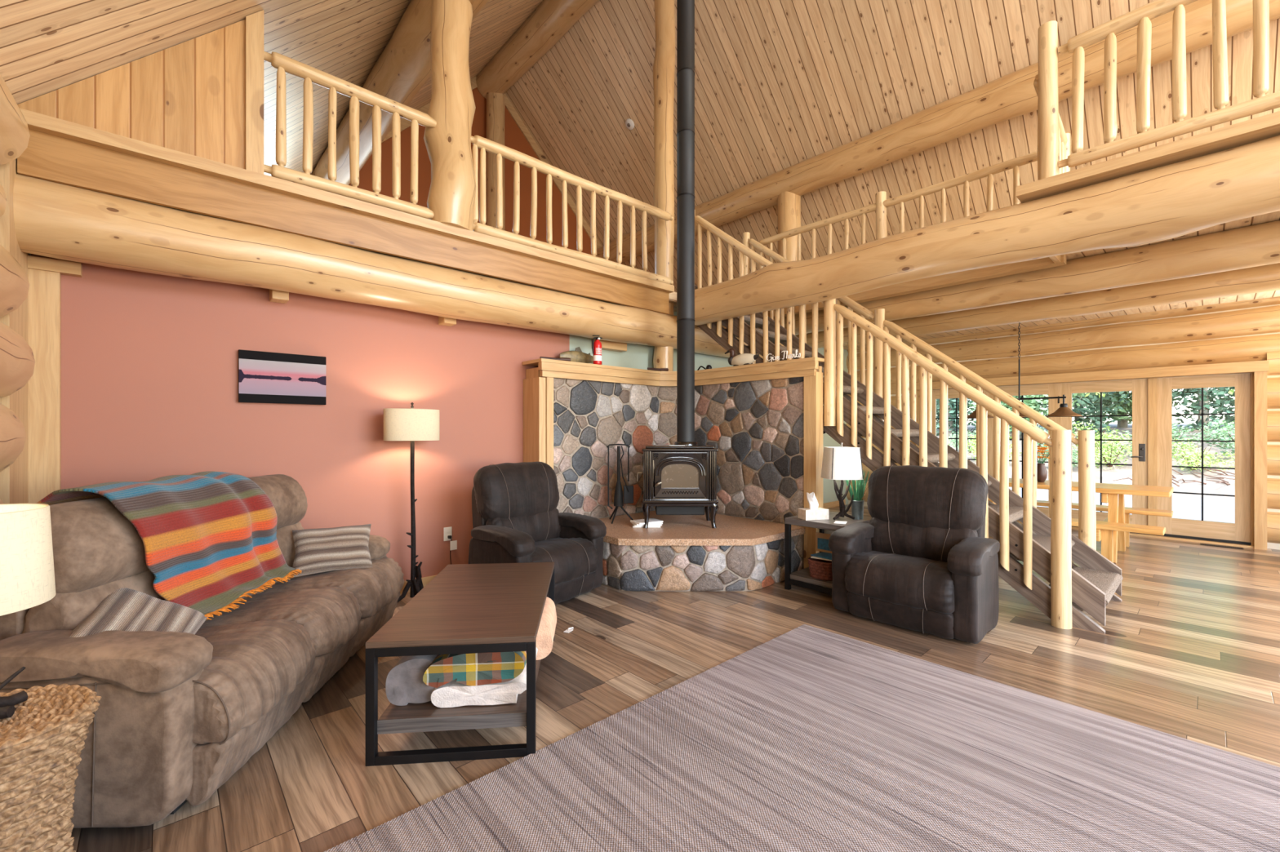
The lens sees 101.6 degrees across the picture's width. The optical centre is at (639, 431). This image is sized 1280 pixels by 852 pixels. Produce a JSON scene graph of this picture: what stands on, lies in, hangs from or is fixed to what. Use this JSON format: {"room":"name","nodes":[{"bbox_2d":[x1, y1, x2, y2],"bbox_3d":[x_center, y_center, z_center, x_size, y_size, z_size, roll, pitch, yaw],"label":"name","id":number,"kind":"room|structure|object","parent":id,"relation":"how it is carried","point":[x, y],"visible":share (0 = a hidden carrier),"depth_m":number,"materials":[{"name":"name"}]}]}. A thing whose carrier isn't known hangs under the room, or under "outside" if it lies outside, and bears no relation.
{"room":"living room","nodes":[
{"label":"living room","id":0,"kind":"room"},
{"bbox_2d":[0,73,35,503],"bbox_3d":[-2.288,-0.194,1.290,0.687,3.113,13.007,0,0,-42],"label":"wall","id":1,"kind":"structure","parent":0,"point":[17,362],"depth_m":2.47,"materials":[{"name":"brown wood"}]},
{"bbox_2d":[17,128,668,314],"bbox_3d":[-1.458,-1.460,4.333,4.810,0.240,0.035,0,0,-42],"label":"log beam","id":2,"kind":"structure","parent":1,"relation":"attached to","point":[46,157],"depth_m":3.49,"materials":[{"name":"brown wood"}]},
{"bbox_2d":[17,19,245,169],"bbox_3d":[-2.881,-2.140,3.026,0.945,0.980,0.045,0,0,-42],"label":"wall","id":3,"kind":"structure","parent":0,"point":[188,97],"depth_m":3.11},
{"bbox_2d":[245,9,263,174],"bbox_3d":[-2.502,-2.187,3.380,0.093,1.073,0.115,0,0,-42],"label":"trim","id":4,"kind":"structure","parent":3,"relation":"attached to","point":[254,22],"depth_m":3.33,"materials":[{"name":"brown wood"}]},
{"bbox_2d":[19,108,674,293],"bbox_3d":[-1.449,-1.615,4.338,4.830,0.070,0.160,0,0,-42],"label":"trim","id":5,"kind":"structure","parent":3,"relation":"attached to","point":[36,122],"depth_m":3.45,"materials":[{"name":"brown wood"}]},
{"bbox_2d":[263,51,436,219],"bbox_3d":[-2.046,-2.090,3.780,1.125,0.827,0.102,0,0,-42],"label":"loft railing","id":6,"kind":"object","parent":5,"relation":"on","point":[283,64],"visible":0.98,"depth_m":3.72,"materials":[{"name":"brown wood"}]},
{"bbox_2d":[423,0,476,231],"bbox_3d":[-1.559,-2.650,4.311,0.418,2.000,0.456,0,0,-42],"label":"log post","id":7,"kind":"object","parent":5,"relation":"on","point":[452,190],"visible":0.88,"depth_m":4.18,"materials":[{"name":"brown wood"}]},
{"bbox_2d":[470,135,673,284],"bbox_3d":[-0.532,-2.077,5.162,2.425,0.831,0.108,0,0,-42],"label":"loft railing","id":8,"kind":"object","parent":5,"relation":"on","point":[501,151],"visible":0.94,"depth_m":4.95,"materials":[{"name":"brown wood"}]},
{"bbox_2d":[0,0,543,176],"bbox_3d":[-0.402,-4.115,2.984,5.430,5.730,13.550,0,0,-42],"label":"ceiling","id":9,"kind":"structure","parent":0,"point":[46,46],"depth_m":3.43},
{"bbox_2d":[312,0,489,185],"bbox_3d":[-0.355,-3.766,3.122,0.472,0.464,12.890,0,0,-42],"label":"log","id":10,"kind":"object","parent":9,"relation":"attached to","point":[403,67],"visible":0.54,"depth_m":5.33,"materials":[{"name":"brown wood"}]},
{"bbox_2d":[31,208,848,581],"bbox_3d":[0.162,-0.100,6.377,9.960,2.900,0.100,0,0,-42],"label":"wall","id":11,"kind":"structure","parent":0,"point":[149,362],"depth_m":3.91,"materials":[{"name":"pink paint"}]},
{"bbox_2d":[27,255,82,503],"bbox_3d":[-3.388,0.180,3.024,0.205,2.340,0.065,0,0,-42],"label":"trim","id":12,"kind":"structure","parent":11,"relation":"attached to","point":[44,274],"depth_m":2.98,"materials":[{"name":"brown wood"}]},
{"bbox_2d":[238,349,325,404],"bbox_3d":[-2.580,-0.383,3.781,0.525,0.362,0.034,0,0,-42],"label":"picture","id":13,"kind":"object","parent":11,"relation":"attached to","point":[264,377],"visible":1,"depth_m":3.75,"materials":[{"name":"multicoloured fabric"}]},
{"bbox_2d":[13,173,783,362],"bbox_3d":[-0.701,-1.192,5.216,7.201,0.468,0.487,0,0,-42],"label":"log beam","id":14,"kind":"structure","parent":11,"relation":"attached to","point":[52,220],"depth_m":3.48,"materials":[{"name":"brown wood"}]},
{"bbox_2d":[348,87,591,254],"bbox_3d":[-2.853,-4.115,9.650,10.000,5.130,0.100,0,0,-42],"label":"wall","id":15,"kind":"structure","parent":0,"point":[514,139],"depth_m":9.89,"materials":[{"name":"orange paint"}]},
{"bbox_2d":[310,76,601,248],"bbox_3d":[-2.787,-4.130,9.622,9.800,5.100,0.030,0,0,-42],"label":"trim","id":16,"kind":"structure","parent":15,"relation":"attached to","point":[405,123],"depth_m":10.12,"materials":[{"name":"brown wood"}]},
{"bbox_2d":[71,504,1279,851],"bbox_3d":[1.545,1.410,4.796,10.750,0.120,13.400,0,0,-42],"label":"floor","id":17,"kind":"structure","parent":0,"point":[1190,649],"depth_m":2.95,"materials":[{"name":"brown wood"}]},
{"bbox_2d":[0,684,102,851],"bbox_3d":[-1.682,1.044,1.329,0.427,0.616,0.430,0,0,-29],"label":"table","id":18,"kind":"object","parent":17,"relation":"on","point":[42,742],"visible":0.91,"depth_m":1.33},
{"bbox_2d":[0,503,55,719],"bbox_3d":[-1.703,0.469,1.309,0.316,0.538,0.316,0,0,-42],"label":"table lamp","id":19,"kind":"object","parent":18,"relation":"on","point":[27,572],"visible":1,"depth_m":1.33,"materials":[{"name":"beige fabric"}]},
{"bbox_2d":[0,474,404,828],"bbox_3d":[-1.971,0.804,2.677,0.899,1.068,2.008,0,0,-7],"label":"reclining sofa","id":20,"kind":"object","parent":17,"relation":"on","point":[178,714],"visible":0.73,"depth_m":1.87,"materials":[{"name":"fabric"}]},
{"bbox_2d":[22,570,165,633],"bbox_3d":[-2.154,0.763,2.119,0.236,0.409,0.527,0,0,-7],"label":"cushion","id":21,"kind":"object","parent":20,"relation":"on","point":[73,602],"depth_m":1.90,"materials":[{"name":"beige fabric"}]},
{"bbox_2d":[49,497,149,593],"bbox_3d":[-2.172,0.442,2.117,0.291,0.341,0.547,0,0,-7],"label":"cushion","id":22,"kind":"object","parent":20,"relation":"on","point":[97,549],"depth_m":1.96,"materials":[{"name":"beige fabric"}]},
{"bbox_2d":[69,587,207,637],"bbox_3d":[-1.922,0.775,1.992,0.307,0.321,0.458,0,0,-24],"label":"throw pillow","id":23,"kind":"object","parent":20,"relation":"on","point":[125,609],"visible":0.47,"depth_m":2.00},
{"bbox_2d":[35,471,301,620],"bbox_3d":[-2.200,0.532,2.573,0.567,0.642,1.132,0,0,-7],"label":"striped blanket","id":24,"kind":"object","parent":20,"relation":"on","point":[209,538],"visible":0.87,"depth_m":2.44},
{"bbox_2d":[192,619,315,744],"bbox_3d":[-1.828,0.990,2.137,0.732,0.269,0.667,0,0,-7],"label":"seat cushion","id":25,"kind":"object","parent":20,"relation":"on","point":[254,666],"depth_m":2.04,"materials":[{"name":"fabric"}]},
{"bbox_2d":[248,474,307,529],"bbox_3d":[-2.291,0.443,3.179,0.292,0.342,0.557,0,0,-7],"label":"cushion","id":26,"kind":"object","parent":20,"relation":"on","point":[288,498],"depth_m":3.22,"materials":[{"name":"beige fabric"}]},
{"bbox_2d":[255,521,303,594],"bbox_3d":[-2.275,0.760,3.181,0.236,0.407,0.537,0,0,-7],"label":"cushion","id":27,"kind":"object","parent":20,"relation":"on","point":[284,529],"depth_m":3.21,"materials":[{"name":"beige fabric"}]},
{"bbox_2d":[200,586,361,656],"bbox_3d":[-1.896,0.989,2.729,0.738,0.272,0.514,0,0,-7],"label":"seat cushion","id":28,"kind":"object","parent":20,"relation":"on","point":[331,616],"depth_m":2.63,"materials":[{"name":"fabric"}]},
{"bbox_2d":[291,524,373,577],"bbox_3d":[-1.941,0.744,3.297,0.444,0.265,0.221,0,0,-32],"label":"throw pillow","id":29,"kind":"object","parent":20,"relation":"on","point":[320,550],"visible":0.98,"depth_m":3.25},
{"bbox_2d":[262,555,404,618],"bbox_3d":[-1.962,0.990,3.322,0.735,0.268,0.667,0,0,-7],"label":"seat cushion","id":30,"kind":"object","parent":20,"relation":"on","point":[375,588],"depth_m":3.16,"materials":[{"name":"fabric"}]},
{"bbox_2d":[383,402,439,602],"bbox_3d":[-1.831,0.558,4.192,0.428,1.587,0.265,0,0,-42],"label":"floor lamp","id":31,"kind":"object","parent":17,"relation":"on","point":[411,424],"visible":0.96,"depth_m":4.13,"materials":[{"name":"black metal"}]},
{"bbox_2d":[365,562,554,766],"bbox_3d":[-0.832,1.100,2.751,0.675,0.500,1.240,0,0,-6],"label":"coffee table","id":32,"kind":"object","parent":17,"relation":"on","point":[488,607],"visible":0.89,"depth_m":2.20,"materials":[{"name":"wood"}]},
{"bbox_2d":[385,654,437,706],"bbox_3d":[-0.993,1.080,2.481,0.243,0.200,0.484,0,0,-6],"label":"rolled blanket","id":33,"kind":"object","parent":32,"relation":"on","point":[405,684],"visible":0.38,"depth_m":2.25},
{"bbox_2d":[378,659,541,719],"bbox_3d":[-0.832,1.210,2.751,0.603,0.056,1.176,0,0,-6],"label":"shelf","id":34,"kind":"object","parent":32,"relation":"attached to","point":[427,710],"depth_m":2.20,"materials":[{"name":"brown wood"}]},
{"bbox_2d":[431,647,537,707],"bbox_3d":[-0.708,1.133,2.442,0.416,0.094,0.412,0,0,-6],"label":"folded blanket","id":35,"kind":"object","parent":32,"relation":"on","point":[452,694],"visible":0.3,"depth_m":2.24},
{"bbox_2d":[422,651,526,688],"bbox_3d":[-0.724,1.015,2.415,0.431,0.151,0.385,0,0,-6],"label":"folded blanket","id":36,"kind":"object","parent":35,"relation":"on","point":[473,668],"visible":0.5,"depth_m":2.23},
{"bbox_2d":[536,596,556,660],"bbox_3d":[-0.598,1.067,2.869,0.256,0.226,0.385,0,0,-6],"label":"folded blanket","id":37,"kind":"object","parent":32,"relation":"on","point":[546,631],"visible":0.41,"depth_m":2.70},
{"bbox_2d":[468,462,606,604],"bbox_3d":[-0.827,0.806,4.254,0.770,1.090,0.979,0,0,37],"label":"recliner chair","id":38,"kind":"object","parent":17,"relation":"on","point":[517,518],"visible":0.87,"depth_m":4.17,"materials":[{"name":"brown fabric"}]},
{"bbox_2d":[473,462,559,520],"bbox_3d":[-1.019,0.514,4.400,0.284,0.506,0.805,0,0,37],"label":"cushion","id":39,"kind":"object","parent":38,"relation":"on","point":[524,491],"depth_m":4.24,"materials":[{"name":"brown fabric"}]},
{"bbox_2d":[485,508,560,542],"bbox_3d":[-0.963,0.826,4.357,0.204,0.355,0.726,0,0,37],"label":"cushion","id":40,"kind":"object","parent":38,"relation":"on","point":[543,525],"depth_m":4.32,"materials":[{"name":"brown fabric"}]},
{"bbox_2d":[531,537,598,585],"bbox_3d":[-0.769,1.031,4.210,0.624,0.287,0.693,0,0,37],"label":"seat cushion","id":41,"kind":"object","parent":38,"relation":"on","point":[575,560],"depth_m":4.09,"materials":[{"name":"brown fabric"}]},
{"bbox_2d":[653,0,675,371],"bbox_3d":[0.286,-2.400,6.218,0.271,7.500,0.274,0,0,0],"label":"log post","id":42,"kind":"object","parent":17,"relation":"on","point":[664,66],"visible":0.52,"depth_m":6.11,"materials":[{"name":"brown wood"}]},
{"bbox_2d":[522,356,824,568],"bbox_3d":[0.290,0.335,4.991,1.980,2.030,2.110,0,0,-42],"label":"fireplace surround","id":43,"kind":"object","parent":17,"relation":"on","point":[764,420],"visible":0.67,"depth_m":5.29,"materials":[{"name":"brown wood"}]},
{"bbox_2d":[559,346,602,364],"bbox_3d":[-0.610,-0.780,5.440,0.515,0.200,0.060,0,0,-38],"label":"carving","id":44,"kind":"object","parent":43,"relation":"on","point":[577,356],"visible":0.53,"depth_m":5.39,"materials":[{"name":"wood"}]},
{"bbox_2d":[522,356,824,373],"bbox_3d":[0.290,-0.665,4.991,1.980,0.030,2.110,0,0,-42],"label":"shelf","id":45,"kind":"object","parent":43,"relation":"attached to","point":[535,362],"depth_m":5.20,"materials":[{"name":"brown wood"}]},
{"bbox_2d":[724,348,759,366],"bbox_3d":[1.064,-0.783,5.464,0.114,0.210,0.440,0,0,-42],"label":"duck decoy","id":46,"kind":"object","parent":43,"relation":"on","point":[744,358],"visible":0.9,"depth_m":5.42,"materials":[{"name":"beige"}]},
{"bbox_2d":[597,510,804,591],"bbox_3d":[0.378,1.126,4.977,1.670,0.452,1.730,0,0,-42],"label":"raised hearth","id":47,"kind":"object","parent":17,"relation":"on","point":[684,553],"visible":0.73,"depth_m":4.41,"materials":[{"name":"stone"}]},
{"bbox_2d":[606,444,633,524],"bbox_3d":[-0.227,0.512,5.184,0.279,0.778,0.236,0,0,23],"label":"tool","id":48,"kind":"object","parent":47,"relation":"on","point":[619,501],"visible":1,"depth_m":5.19,"materials":[{"name":"black metal"}]},
{"bbox_2d":[636,441,718,528],"bbox_3d":[0.350,0.504,5.048,0.768,0.805,0.563,0,0,0],"label":"wood stove","id":49,"kind":"object","parent":47,"relation":"on","point":[680,478],"visible":1,"depth_m":4.84,"materials":[{"name":"metal"}]},
{"bbox_2d":[676,0,694,441],"bbox_3d":[0.457,-3.040,5.210,0.184,6.300,0.184,0,0,-42],"label":"stovepipe","id":50,"kind":"object","parent":49,"relation":"on","point":[685,8],"visible":0.98,"depth_m":5.13,"materials":[{"name":"black metal"}]},
{"bbox_2d":[324,624,1279,851],"bbox_3d":[1.142,1.343,1.452,2.925,0.010,3.205,0,0,-42],"label":"area rug","id":51,"kind":"object","parent":17,"relation":"on","point":[807,739],"visible":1,"depth_m":2.01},
{"bbox_2d":[784,511,871,594],"bbox_3d":[1.644,1.045,4.473,0.600,0.610,0.540,0,0,-42],"label":"side table","id":52,"kind":"object","parent":17,"relation":"on","point":[801,578],"visible":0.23,"depth_m":4.38,"materials":[{"name":"brown wood"}]},
{"bbox_2d":[790,567,832,588],"bbox_3d":[1.644,1.240,4.473,0.560,0.040,0.500,0,0,-42],"label":"shelf","id":53,"kind":"object","parent":52,"relation":"attached to","point":[802,577],"depth_m":4.35,"materials":[{"name":"brown wood"}]},
{"bbox_2d":[798,492,828,520],"bbox_3d":[1.468,0.627,4.414,0.220,0.227,0.120,0,0,-14],"label":"tissue box","id":54,"kind":"object","parent":52,"relation":"on","point":[813,513],"visible":1,"depth_m":4.37,"materials":[{"name":"white"}]},
{"bbox_2d":[808,556,832,581],"bbox_3d":[1.580,1.143,4.395,0.331,0.150,0.251,0,0,-42],"label":"woven basket","id":55,"kind":"object","parent":52,"relation":"on","point":[820,569],"visible":0.51,"depth_m":4.29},
{"bbox_2d":[815,532,831,553],"bbox_3d":[1.597,0.960,4.492,0.014,0.160,0.180,0,0,-42],"label":"picture card","id":56,"kind":"object","parent":55,"relation":"in","point":[821,539],"visible":0.64,"depth_m":4.50,"materials":[{"name":"beige"}]},
{"bbox_2d":[821,442,863,519],"bbox_3d":[1.700,0.414,4.396,0.300,0.648,0.300,0,0,1],"label":"table lamp","id":57,"kind":"object","parent":52,"relation":"on","point":[841,463],"visible":1,"depth_m":4.27,"materials":[{"name":"white fabric"}]},
{"bbox_2d":[845,469,875,519],"bbox_3d":[1.876,0.530,4.478,0.312,0.421,0.261,0,0,-12],"label":"potted plant","id":58,"kind":"object","parent":52,"relation":"on","point":[857,505],"visible":0.75,"depth_m":4.38,"materials":[{"name":"green"}]},
{"bbox_2d":[694,284,1123,633],"bbox_3d":[2.234,-0.203,5.173,1.008,3.107,3.692,0,0,-42],"label":"staircase","id":59,"kind":"structure","parent":17,"relation":"on","point":[1095,584],"depth_m":4.46,"materials":[{"name":"brown wood"}]},
{"bbox_2d":[694,209,1071,629],"bbox_3d":[1.765,-0.630,4.887,0.123,3.960,3.551,0,0,-42],"label":"stair railing","id":60,"kind":"object","parent":59,"relation":"attached to","point":[1060,442],"visible":0.7,"depth_m":4.25,"materials":[{"name":"brown wood"}]},
{"bbox_2d":[742,231,1096,551],"bbox_3d":[2.559,-0.748,5.608,0.125,3.725,3.552,0,0,-42],"label":"stair railing","id":61,"kind":"object","parent":59,"relation":"attached to","point":[1085,442],"visible":0.46,"depth_m":4.93,"materials":[{"name":"brown wood"}]},
{"bbox_2d":[828,465,999,644],"bbox_3d":[1.963,0.806,3.759,0.770,1.090,0.979,0,0,-44],"label":"recliner chair","id":62,"kind":"object","parent":17,"relation":"on","point":[924,562],"visible":1,"depth_m":3.65,"materials":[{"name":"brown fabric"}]},
{"bbox_2d":[844,551,955,613],"bbox_3d":[1.911,1.031,3.708,0.624,0.287,0.693,0,0,-44],"label":"seat cushion","id":63,"kind":"object","parent":62,"relation":"on","point":[917,582],"depth_m":3.52,"materials":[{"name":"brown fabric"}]},
{"bbox_2d":[869,517,977,562],"bbox_3d":[2.085,0.826,3.878,0.204,0.355,0.726,0,0,-44],"label":"cushion","id":64,"kind":"object","parent":62,"relation":"on","point":[928,539],"depth_m":3.81,"materials":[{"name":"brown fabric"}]},
{"bbox_2d":[866,465,987,530],"bbox_3d":[2.135,0.514,3.928,0.284,0.506,0.805,0,0,-44],"label":"cushion","id":65,"kind":"object","parent":62,"relation":"on","point":[904,497],"depth_m":3.81,"materials":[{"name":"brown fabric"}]},
{"bbox_2d":[987,478,1173,563],"bbox_3d":[4.737,0.980,6.113,1.840,0.770,2.100,0,0,-42],"label":"picnic table","id":66,"kind":"object","parent":17,"relation":"on","point":[1113,532],"visible":0.53,"depth_m":5.42,"materials":[{"name":"brown wood"}]},
{"bbox_2d":[1036,444,1049,482],"bbox_3d":[4.713,0.358,6.137,0.301,0.474,0.344,0,0,12],"label":"flower vase","id":67,"kind":"object","parent":66,"relation":"on","point":[1042,473],"visible":0.75,"depth_m":6.10,"materials":[{"name":"brown"}]},
{"bbox_2d":[850,499,864,519],"bbox_3d":[1.843,0.660,4.418,0.110,0.160,0.110,0,0,-42],"label":"pot","id":68,"kind":"object","parent":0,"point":[857,505],"depth_m":4.38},
{"bbox_2d":[504,0,1279,292],"bbox_3d":[3.622,-4.095,6.659,5.470,5.770,13.550,0,0,-42],"label":"ceiling","id":69,"kind":"structure","parent":0,"point":[780,85],"depth_m":7.16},
{"bbox_2d":[475,0,599,98],"bbox_3d":[1.554,-6.370,4.865,0.540,0.538,12.890,0,0,-42],"label":"log","id":70,"kind":"object","parent":69,"relation":"attached to","point":[552,20],"visible":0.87,"depth_m":8.30,"materials":[{"name":"brown wood"}]},
{"bbox_2d":[595,0,1279,262],"bbox_3d":[3.471,-3.760,6.616,0.478,0.584,12.890,0,0,-42],"label":"log","id":71,"kind":"object","parent":69,"relation":"attached to","point":[1013,95],"visible":0.62,"depth_m":6.13,"materials":[{"name":"brown wood"}]},
{"bbox_2d":[668,210,1279,350],"bbox_3d":[1.578,-1.565,4.827,9.960,0.110,13.000,0,0,-42],"label":"log beam","id":72,"kind":"structure","parent":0,"point":[1273,216],"depth_m":6.14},
{"bbox_2d":[485,92,505,231],"bbox_3d":[-2.652,-3.885,9.577,0.345,4.530,0.340,0,0,-42],"label":"log post","id":73,"kind":"object","parent":72,"relation":"on","point":[495,117],"visible":0.34,"depth_m":9.43,"materials":[{"name":"brown wood"}]},
{"bbox_2d":[777,191,801,262],"bbox_3d":[2.262,-2.635,7.956,0.397,2.030,0.405,0,0,-42],"label":"log post","id":74,"kind":"object","parent":72,"relation":"on","point":[788,204],"visible":0.34,"depth_m":7.79,"materials":[{"name":"brown wood"}]},
{"bbox_2d":[768,254,1066,319],"bbox_3d":[2.100,-1.545,5.337,1.300,0.190,3.350,0,0,-42],"label":"trim","id":75,"kind":"structure","parent":72,"relation":"attached to","point":[993,272],"depth_m":5.10,"materials":[{"name":"brown wood"}]},
{"bbox_2d":[759,151,1037,261],"bbox_3d":[2.559,-2.110,5.708,0.113,0.940,3.020,0,0,-43],"label":"loft railing","id":76,"kind":"object","parent":75,"relation":"on","point":[881,205],"visible":0.52,"depth_m":5.47,"materials":[{"name":"brown wood"}]},
{"bbox_2d":[1033,74,1070,180],"bbox_3d":[3.226,-2.095,4.067,0.106,0.910,1.330,0,0,44],"label":"loft railing","id":77,"kind":"object","parent":75,"relation":"on","point":[1064,138],"visible":0.15,"depth_m":4.24,"materials":[{"name":"brown wood"}]},
{"bbox_2d":[1016,111,1279,203],"bbox_3d":[4.286,-1.627,1.810,0.230,0.065,4.893,0,0,-42],"label":"trim","id":78,"kind":"structure","parent":72,"relation":"attached to","point":[1266,126],"depth_m":3.06,"materials":[{"name":"brown wood"}]},
{"bbox_2d":[1037,0,1279,180],"bbox_3d":[3.270,-2.185,2.911,0.120,1.050,1.690,0,0,-42],"label":"loft railing","id":79,"kind":"object","parent":78,"relation":"on","point":[1050,164],"visible":1,"depth_m":3.14,"materials":[{"name":"brown wood"}]},
{"bbox_2d":[845,296,1279,550],"bbox_3d":[5.345,-0.222,8.266,0.453,3.144,13.000,0,0,-42],"label":"wall","id":80,"kind":"structure","parent":0,"point":[1246,331],"depth_m":6.73,"materials":[{"name":"brown wood"}]},
{"bbox_2d":[932,388,986,460],"bbox_3d":[5.090,0.310,8.404,0.050,1.980,0.852,0,0,-42],"label":"window","id":81,"kind":"structure","parent":80,"relation":"in","point":[952,393],"depth_m":8.46,"materials":[{"name":"brown wood"}]},
{"bbox_2d":[986,383,1057,515],"bbox_3d":[5.674,0.310,7.764,0.050,1.980,0.880,0,0,-42],"label":"door","id":82,"kind":"structure","parent":80,"relation":"in","point":[1051,390],"depth_m":7.70,"materials":[{"name":"brown wood"}]},
{"bbox_2d":[915,371,1266,550],"bbox_3d":[5.945,0.333,7.385,0.200,2.035,3.750,0,0,-42],"label":"trim","id":83,"kind":"structure","parent":80,"relation":"attached to","point":[1259,380],"depth_m":6.00,"materials":[{"name":"brown wood"}]},
{"bbox_2d":[915,360,1268,390],"bbox_3d":[5.884,-0.745,7.377,0.200,0.120,3.840,0,0,-42],"label":"trim","id":84,"kind":"structure","parent":80,"relation":"attached to","point":[1242,367],"depth_m":6.73,"materials":[{"name":"brown wood"}]},
{"bbox_2d":[1057,378,1147,525],"bbox_3d":[6.259,0.310,7.083,0.104,1.980,0.920,0,0,-42],"label":"door","id":85,"kind":"structure","parent":80,"relation":"in","point":[1139,388],"depth_m":6.85,"materials":[{"name":"brown wood"}]},
{"bbox_2d":[1017,520,1253,548],"bbox_3d":[5.977,1.339,7.394,0.200,0.022,3.540,0,0,-42],"label":"trim","id":86,"kind":"structure","parent":80,"relation":"attached to","point":[1019,522],"depth_m":6.41,"materials":[{"name":"brown wood"}]},
{"bbox_2d":[1074,526,1251,545],"bbox_3d":[5.980,1.314,7.414,0.110,0.028,3.515,0,0,-42],"label":"trim","id":87,"kind":"structure","parent":80,"relation":"attached to","point":[1165,535],"depth_m":6.35,"materials":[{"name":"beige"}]},
{"bbox_2d":[1157,373,1251,542],"bbox_3d":[6.909,0.310,6.411,0.050,1.980,0.780,0,0,-42],"label":"door","id":88,"kind":"structure","parent":80,"relation":"in","point":[1240,531],"depth_m":6.33,"materials":[{"name":"brown wood"}]},
{"bbox_3d":[6.002,-2.715,-0.018,10.560,8.130,0.120,0,0,-42],"label":"wall","id":89,"kind":"structure","parent":0,"visible":0},
{"bbox_2d":[694,135,1279,325],"bbox_3d":[3.321,-1.400,2.985,0.469,0.451,7.930,0,0,-42],"label":"log beam","id":90,"kind":"structure","parent":89,"relation":"attached to","point":[1181,198],"depth_m":3.46,"materials":[{"name":"brown wood"}]},
{"bbox_2d":[757,220,1279,335],"bbox_3d":[4.347,-1.387,4.173,0.334,0.359,8.300,0,0,-42],"label":"log beam","id":91,"kind":"structure","parent":89,"relation":"attached to","point":[1256,245],"depth_m":4.42,"materials":[{"name":"brown wood"}]},
{"bbox_2d":[795,262,1279,348],"bbox_3d":[5.333,-1.402,5.141,0.317,0.302,8.400,0,0,-42],"label":"log beam","id":92,"kind":"structure","parent":89,"relation":"attached to","point":[1264,278],"depth_m":5.51,"materials":[{"name":"brown wood"}]},
{"bbox_2d":[967,322,1082,418],"bbox_3d":[4.454,-0.736,6.126,0.330,1.139,1.150,0,0,-42],"label":"pendant light","id":93,"kind":"object","parent":92,"relation":"hanging from","point":[1064,411],"visible":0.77,"depth_m":5.94,"materials":[{"name":"black metal"}]},
{"label":"outside","id":94,"kind":"structure","parent":0,"visible":0},
{"bbox_2d":[936,422,1235,499],"bbox_3d":[18.763,0.505,26.612,30.000,2.064,46.000,0,0,-42],"label":"outdoor scenery","id":95,"kind":"structure","parent":94,"point":[1108,476],"depth_m":13.86,"materials":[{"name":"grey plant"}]},
{"bbox_2d":[936,397,976,435],"bbox_3d":[13.233,-3.431,22.515,3.159,8.260,3.648,0,0,3],"label":"conifer tree","id":96,"kind":"object","parent":95,"relation":"on","point":[951,402],"visible":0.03,"depth_m":22.10,"materials":[{"name":"green plant"}]},
{"bbox_2d":[967,393,1084,438],"bbox_3d":[14.233,-2.394,19.886,3.174,6.217,4.656,0,0,9],"label":"leafy tree","id":97,"kind":"object","parent":95,"relation":"on","point":[1035,404],"visible":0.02,"depth_m":18.89,"materials":[{"name":"green plant"}]},
{"bbox_2d":[1043,391,1129,435],"bbox_3d":[16.913,-3.709,20.166,3.979,9.011,3.446,0,0,-18],"label":"conifer tree","id":98,"kind":"object","parent":95,"relation":"on","point":[1081,410],"visible":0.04,"depth_m":19.25,"materials":[{"name":"green plant"}]},
{"bbox_2d":[1071,421,1131,453],"bbox_3d":[13.868,0.233,16.062,1.622,1.110,1.640,0,0,7],"label":"shrub","id":99,"kind":"object","parent":95,"relation":"on","point":[1098,436],"visible":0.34,"depth_m":15.71,"materials":[{"name":"green plant"}]},
{"bbox_2d":[1071,433,1132,469],"bbox_3d":[12.980,0.561,14.491,1.490,1.009,1.475,0,0,-27],"label":"shrub","id":100,"kind":"object","parent":95,"relation":"on","point":[1104,453],"visible":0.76,"depth_m":14.42,"materials":[{"name":"green plant"}]},
{"bbox_2d":[1084,387,1217,427],"bbox_3d":[21.177,-3.561,22.652,4.040,7.913,5.926,0,0,3],"label":"leafy tree","id":101,"kind":"object","parent":95,"relation":"on","point":[1122,421],"visible":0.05,"depth_m":22.37,"materials":[{"name":"green plant"}]},
{"bbox_2d":[1114,423,1204,458],"bbox_3d":[14.389,0.375,14.561,1.321,1.190,1.805,0,0,-11],"label":"shrub","id":102,"kind":"object","parent":95,"relation":"on","point":[1175,435],"visible":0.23,"depth_m":14.11,"materials":[{"name":"green plant"}]},
{"bbox_2d":[1172,386,1235,430],"bbox_3d":[20.428,-3.929,18.982,3.446,9.011,3.979,0,0,-43],"label":"conifer tree","id":103,"kind":"object","parent":95,"relation":"on","point":[1208,395],"visible":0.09,"depth_m":18.86,"materials":[{"name":"green plant"}]},
{"bbox_2d":[1172,438,1235,472],"bbox_3d":[14.024,0.610,13.133,1.341,0.908,1.327,0,0,4],"label":"shrub","id":104,"kind":"object","parent":95,"relation":"on","point":[1197,460],"visible":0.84,"depth_m":12.96,"materials":[{"name":"green plant"}]},
{"bbox_2d":[1194,420,1235,456],"bbox_3d":[15.314,0.250,13.381,1.211,1.090,1.655,0,0,20],"label":"shrub","id":105,"kind":"object","parent":95,"relation":"on","point":[1224,432],"visible":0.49,"depth_m":13.62,"materials":[{"name":"green plant"}]},
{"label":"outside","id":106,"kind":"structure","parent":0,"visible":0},
{"bbox_2d":[1008,487,1235,523],"bbox_3d":[6.005,1.510,13.608,7.980,0.080,40.000,0,0,-42],"label":"ground","id":107,"kind":"structure","parent":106,"point":[1222,510],"depth_m":10.34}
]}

